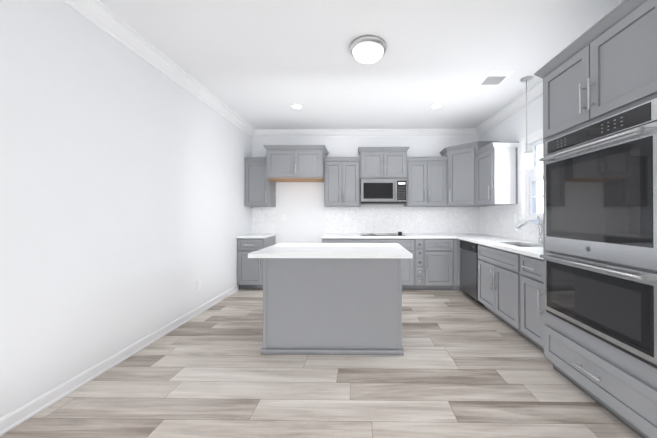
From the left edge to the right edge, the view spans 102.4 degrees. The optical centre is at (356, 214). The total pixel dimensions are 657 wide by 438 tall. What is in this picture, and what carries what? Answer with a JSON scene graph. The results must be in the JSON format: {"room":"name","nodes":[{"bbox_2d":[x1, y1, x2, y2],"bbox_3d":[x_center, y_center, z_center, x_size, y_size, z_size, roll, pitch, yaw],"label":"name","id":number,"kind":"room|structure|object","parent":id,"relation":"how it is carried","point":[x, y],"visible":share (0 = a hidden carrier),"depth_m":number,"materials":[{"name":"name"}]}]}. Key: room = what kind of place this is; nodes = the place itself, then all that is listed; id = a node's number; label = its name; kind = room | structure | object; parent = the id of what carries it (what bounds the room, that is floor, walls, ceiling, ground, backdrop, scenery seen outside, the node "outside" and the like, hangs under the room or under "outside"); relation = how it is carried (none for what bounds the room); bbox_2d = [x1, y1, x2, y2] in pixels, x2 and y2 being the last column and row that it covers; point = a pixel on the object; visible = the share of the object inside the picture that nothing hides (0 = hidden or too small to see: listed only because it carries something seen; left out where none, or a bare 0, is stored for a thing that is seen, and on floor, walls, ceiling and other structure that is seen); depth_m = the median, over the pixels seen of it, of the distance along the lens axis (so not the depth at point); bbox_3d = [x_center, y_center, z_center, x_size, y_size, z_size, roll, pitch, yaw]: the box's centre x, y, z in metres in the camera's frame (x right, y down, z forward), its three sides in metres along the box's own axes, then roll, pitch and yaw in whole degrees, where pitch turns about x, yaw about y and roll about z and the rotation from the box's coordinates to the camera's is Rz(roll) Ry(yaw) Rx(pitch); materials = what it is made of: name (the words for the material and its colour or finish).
{"room":"kitchen","nodes":[
{"label":"kitchen","id":0,"kind":"room"},
{"bbox_2d":[0,0,251,417],"bbox_3d":[-2.103,-0.172,1.122,0.120,2.850,7.740,0,0,1],"label":"wall","id":1,"kind":"structure","parent":0,"point":[125,216],"depth_m":2.03,"materials":[{"name":"paint"}]},
{"bbox_2d":[0,285,237,435],"bbox_3d":[-2.035,1.207,0.868,0.022,0.090,7.009,0,0,1],"label":"baseboard","id":2,"kind":"structure","parent":1,"relation":"attached to","point":[19,416],"depth_m":1.98,"materials":[{"name":"paint"}]},
{"bbox_2d":[61,0,256,137],"bbox_3d":[-1.988,-1.534,1.187,0.108,0.125,7.620,0,0,1],"label":"crown molding","id":3,"kind":"structure","parent":1,"relation":"attached to","point":[101,16],"depth_m":2.49,"materials":[{"name":"paint"}]},
{"bbox_2d":[197,279,200,289],"bbox_3d":[-2.008,0.895,3.335,0.008,0.116,0.072,0,0,1],"label":"electrical outlet","id":4,"kind":"object","parent":1,"relation":"attached to","point":[198,284],"visible":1,"depth_m":3.34,"materials":[{"name":"white plastic"}]},
{"bbox_2d":[0,289,640,437],"bbox_3d":[0.098,1.303,1.145,4.520,0.100,7.860,0,0,1],"label":"floor","id":5,"kind":"structure","parent":0,"point":[465,366],"depth_m":1.89,"materials":[{"name":"brown wood"}]},
{"bbox_2d":[237,236,275,288],"bbox_3d":[-1.770,0.837,4.646,0.448,0.870,0.665,0,0,1],"label":"base cabinet","id":6,"kind":"object","parent":5,"relation":"on","point":[249,273],"visible":0.79,"depth_m":4.36,"materials":[{"name":"grey wood"}]},
{"bbox_2d":[236,233,275,237],"bbox_3d":[-1.762,0.382,4.660,0.464,0.040,0.647,0,0,1],"label":"countertop","id":7,"kind":"structure","parent":6,"relation":"on","point":[259,235],"depth_m":4.45,"materials":[{"name":"white stone"}]},
{"bbox_2d":[261,259,403,354],"bbox_3d":[-0.218,0.827,2.782,1.282,0.870,0.860,0,0,1],"label":"kitchen island","id":8,"kind":"object","parent":5,"relation":"on","point":[332,298],"depth_m":2.37,"materials":[{"name":"grey wood"}]},
{"bbox_2d":[248,243,411,258],"bbox_3d":[-0.233,0.371,2.779,1.456,0.039,0.930,0,0,1],"label":"island countertop","id":9,"kind":"structure","parent":8,"relation":"on","point":[280,250],"depth_m":2.47,"materials":[{"name":"white stone"}]},
{"bbox_2d":[322,238,355,242],"bbox_3d":[-0.298,0.837,4.626,0.563,0.870,0.665,0,0,1],"label":"base cabinet","id":10,"kind":"object","parent":5,"relation":"on","point":[337,240],"visible":0.1,"depth_m":4.34,"materials":[{"name":"grey wood"}]},
{"bbox_2d":[356,239,414,289],"bbox_3d":[0.469,0.837,4.616,0.968,0.870,0.665,0,0,1],"label":"base cabinet","id":11,"kind":"object","parent":5,"relation":"on","point":[408,273],"visible":0.27,"depth_m":4.33,"materials":[{"name":"grey wood"}]},
{"bbox_2d":[321,233,491,238],"bbox_3d":[0.844,0.381,4.623,2.879,0.039,0.651,0,0,1],"label":"countertop","id":12,"kind":"structure","parent":11,"relation":"on","point":[328,235],"depth_m":4.32,"materials":[{"name":"white stone"}]},
{"bbox_2d":[361,232,405,235],"bbox_3d":[0.445,0.339,4.651,0.760,0.044,0.510,0,0,1],"label":"cooktop","id":13,"kind":"object","parent":12,"relation":"in","point":[383,234],"visible":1,"depth_m":4.58,"materials":[{"name":"black glass"}]},
{"bbox_2d":[414,239,423,289],"bbox_3d":[1.029,0.837,4.614,0.148,0.870,0.654,0,0,1],"label":"base cabinet","id":14,"kind":"object","parent":5,"relation":"on","point":[419,261],"visible":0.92,"depth_m":4.32,"materials":[{"name":"grey wood"}]},
{"bbox_2d":[423,239,453,289],"bbox_3d":[1.349,0.837,4.604,0.488,0.870,0.665,0,0,1],"label":"base cabinet","id":15,"kind":"object","parent":5,"relation":"on","point":[438,264],"visible":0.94,"depth_m":4.32,"materials":[{"name":"grey wood"}]},
{"bbox_2d":[452,239,461,289],"bbox_3d":[1.933,0.837,4.626,0.674,0.870,0.606,0,0,1],"label":"cabinet filler","id":16,"kind":"object","parent":5,"relation":"on","point":[455,263],"visible":0.1,"depth_m":4.33,"materials":[{"name":"grey wood"}]},
{"bbox_2d":[458,239,466,293],"bbox_3d":[1.967,0.835,4.242,0.616,0.870,0.157,0,0,1],"label":"filler panel","id":17,"kind":"object","parent":5,"relation":"on","point":[459,264],"visible":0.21,"depth_m":4.25,"materials":[{"name":"grey wood"}]},
{"bbox_2d":[460,240,483,305],"bbox_3d":[1.937,0.836,3.863,0.634,0.864,0.590,0,0,1],"label":"dishwasher","id":18,"kind":"object","parent":5,"relation":"on","point":[469,258],"visible":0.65,"depth_m":3.80,"materials":[{"name":"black metal"}]},
{"bbox_2d":[478,244,528,339],"bbox_3d":[1.923,0.829,3.089,0.675,0.870,0.946,0,0,1],"label":"base cabinet","id":19,"kind":"object","parent":5,"relation":"on","point":[499,283],"visible":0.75,"depth_m":2.97,"materials":[{"name":"grey wood"}]},
{"bbox_2d":[456,236,543,259],"bbox_3d":[1.935,0.374,3.221,0.659,0.039,2.130,0,0,1],"label":"countertop","id":20,"kind":"structure","parent":19,"relation":"on","point":[535,249],"depth_m":3.24,"materials":[{"name":"white stone"}]},
{"bbox_2d":[515,216,542,243],"bbox_3d":[2.058,0.186,3.149,0.340,0.334,0.125,0,0,1],"label":"faucet","id":21,"kind":"object","parent":20,"relation":"on","point":[519,226],"visible":0.98,"depth_m":3.12,"materials":[{"name":"silver metal"}]},
{"bbox_2d":[521,254,543,351],"bbox_3d":[1.914,0.825,2.424,0.675,0.870,0.378,0,0,1],"label":"base cabinet","id":22,"kind":"object","parent":5,"relation":"on","point":[532,298],"visible":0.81,"depth_m":2.43,"materials":[{"name":"grey wood"}]},
{"bbox_2d":[534,0,656,437],"bbox_3d":[1.854,0.036,1.692,0.775,2.440,1.010,0,0,1],"label":"tall cabinet","id":23,"kind":"object","parent":5,"relation":"on","point":[605,66],"visible":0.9,"depth_m":1.61,"materials":[{"name":"grey wood"}]},
{"bbox_2d":[539,98,656,368],"bbox_3d":[1.768,0.099,1.693,0.675,1.350,0.794,0,0,1],"label":"double wall oven","id":24,"kind":"object","parent":23,"relation":"in","point":[601,227],"visible":1,"depth_m":1.56,"materials":[{"name":"metal"}]},
{"bbox_2d":[99,0,623,128],"bbox_3d":[0.098,-1.647,1.160,4.520,0.100,7.860,0,0,1],"label":"ceiling","id":25,"kind":"structure","parent":0,"point":[261,64],"depth_m":2.57,"materials":[{"name":"paint"}]},
{"bbox_2d":[291,104,302,108],"bbox_3d":[-0.881,-1.578,3.853,0.180,0.008,0.180,0,0,1],"label":"recessed light","id":26,"kind":"object","parent":25,"relation":"in","point":[296,106],"visible":1,"depth_m":3.84,"materials":[{"name":"paint"}]},
{"bbox_2d":[349,35,386,63],"bbox_3d":[0.106,-1.532,2.510,0.356,0.114,0.356,0,0,1],"label":"dome light","id":27,"kind":"object","parent":25,"relation":"attached to","point":[367,49],"visible":1,"depth_m":2.42,"materials":[{"name":"white glass"}]},
{"bbox_2d":[430,103,442,107],"bbox_3d":[1.159,-1.578,3.826,0.180,0.008,0.180,0,0,1],"label":"recessed light","id":28,"kind":"object","parent":25,"relation":"in","point":[436,105],"visible":1,"depth_m":3.81,"materials":[{"name":"paint"}]},
{"bbox_2d":[477,69,516,85],"bbox_3d":[1.613,-1.582,3.050,0.280,0.008,0.360,0,0,1],"label":"ceiling vent","id":29,"kind":"object","parent":25,"relation":"in","point":[495,77],"visible":1,"depth_m":3.04,"materials":[{"name":"metal"}]},
{"bbox_2d":[520,76,532,168],"bbox_3d":[1.984,-1.059,3.072,0.128,1.054,0.128,0,0,1],"label":"pendant light","id":30,"kind":"object","parent":25,"relation":"hanging from","point":[526,159],"visible":1,"depth_m":3.04,"materials":[{"name":"silver metal"}]},
{"bbox_2d":[252,137,478,243],"bbox_3d":[0.150,-0.151,5.022,4.520,2.850,0.120,0,0,1],"label":"wall","id":31,"kind":"structure","parent":0,"point":[301,206],"depth_m":4.97,"materials":[{"name":"paint"}]},
{"bbox_2d":[244,157,275,206],"bbox_3d":[-1.769,-0.572,4.795,0.448,0.870,0.389,0,0,1],"label":"upper cabinet","id":32,"kind":"object","parent":31,"relation":"attached to","point":[260,189],"visible":0.85,"depth_m":4.65,"materials":[{"name":"grey wood"}]},
{"bbox_2d":[252,207,275,232],"bbox_3d":[-1.766,0.114,4.982,0.449,0.499,0.008,0,0,1],"label":"tile backsplash","id":33,"kind":"structure","parent":31,"relation":"attached to","point":[268,225],"depth_m":4.98,"materials":[{"name":"tile"}]},
{"bbox_2d":[263,145,328,181],"bbox_3d":[-1.062,-0.887,4.703,1.043,0.562,0.559,0,0,1],"label":"upper cabinet","id":34,"kind":"object","parent":31,"relation":"attached to","point":[294,163],"visible":0.98,"depth_m":4.47,"materials":[{"name":"grey wood"}]},
{"bbox_2d":[324,157,359,206],"bbox_3d":[-0.260,-0.573,4.775,0.636,0.870,0.389,0,0,1],"label":"upper cabinet","id":35,"kind":"object","parent":31,"relation":"attached to","point":[341,181],"visible":1,"depth_m":4.63,"materials":[{"name":"grey wood"}]},
{"bbox_2d":[257,128,472,137],"bbox_3d":[0.153,-1.514,4.915,4.050,0.125,0.108,0,0,1],"label":"crown molding","id":36,"kind":"structure","parent":31,"relation":"attached to","point":[466,132],"depth_m":4.91,"materials":[{"name":"paint"}]},
{"bbox_2d":[358,147,409,181],"bbox_3d":[0.469,-0.893,4.752,0.895,0.550,0.419,0,0,1],"label":"upper cabinet","id":37,"kind":"object","parent":31,"relation":"attached to","point":[383,162],"visible":0.98,"depth_m":4.59,"materials":[{"name":"grey wood"}]},
{"bbox_2d":[361,179,406,204],"bbox_3d":[0.468,-0.398,4.733,0.795,0.430,0.450,0,0,1],"label":"microwave","id":38,"kind":"object","parent":37,"relation":"attached to","point":[383,191],"visible":1,"depth_m":4.55,"materials":[{"name":"metal"}]},
{"bbox_2d":[326,207,479,233],"bbox_3d":[0.856,0.113,4.947,2.864,0.499,0.008,0,0,1],"label":"tile backsplash","id":39,"kind":"structure","parent":31,"relation":"attached to","point":[435,220],"depth_m":4.94,"materials":[{"name":"tile"}]},
{"bbox_2d":[404,157,447,206],"bbox_3d":[1.235,-0.573,4.755,0.711,0.870,0.389,0,0,1],"label":"upper cabinet","id":40,"kind":"object","parent":31,"relation":"attached to","point":[426,181],"visible":0.94,"depth_m":4.61,"materials":[{"name":"grey wood"}]},
{"bbox_2d":[440,141,498,206],"bbox_3d":[1.917,-0.654,4.576,0.734,1.030,0.730,0,0,1],"label":"upper cabinet","id":41,"kind":"object","parent":31,"relation":"attached to","point":[462,176],"visible":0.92,"depth_m":4.42,"materials":[{"name":"grey wood"}]},
{"bbox_2d":[479,95,542,203],"bbox_3d":[2.297,-0.172,1.063,0.120,2.850,7.740,0,0,1],"label":"wall","id":42,"kind":"structure","parent":0,"point":[512,128],"depth_m":3.67,"materials":[{"name":"paint"}]},
{"bbox_2d":[475,142,518,204],"bbox_3d":[2.081,-0.577,3.963,0.389,0.870,0.567,0,0,1],"label":"upper cabinet","id":43,"kind":"object","parent":42,"relation":"attached to","point":[497,173],"visible":0.98,"depth_m":3.72,"materials":[{"name":"grey wood"}]},
{"bbox_2d":[473,78,542,136],"bbox_3d":[2.184,-1.534,1.132,0.108,0.125,7.620,0,0,1],"label":"crown molding","id":44,"kind":"structure","parent":42,"relation":"attached to","point":[535,91],"depth_m":3.76,"materials":[{"name":"paint"}]},
{"bbox_2d":[480,204,538,241],"bbox_3d":[2.265,0.106,3.534,0.008,0.499,2.760,0,0,1],"label":"tile backsplash","id":45,"kind":"structure","parent":42,"relation":"attached to","point":[485,220],"depth_m":4.01,"materials":[{"name":"tile"}]},
{"bbox_2d":[519,128,542,225],"bbox_3d":[2.299,-0.446,3.115,0.170,1.190,0.970,0,0,1],"label":"window unit","id":46,"kind":"structure","parent":42,"relation":"in","point":[529,178],"depth_m":3.48,"materials":[{"name":"paint"}]}
]}

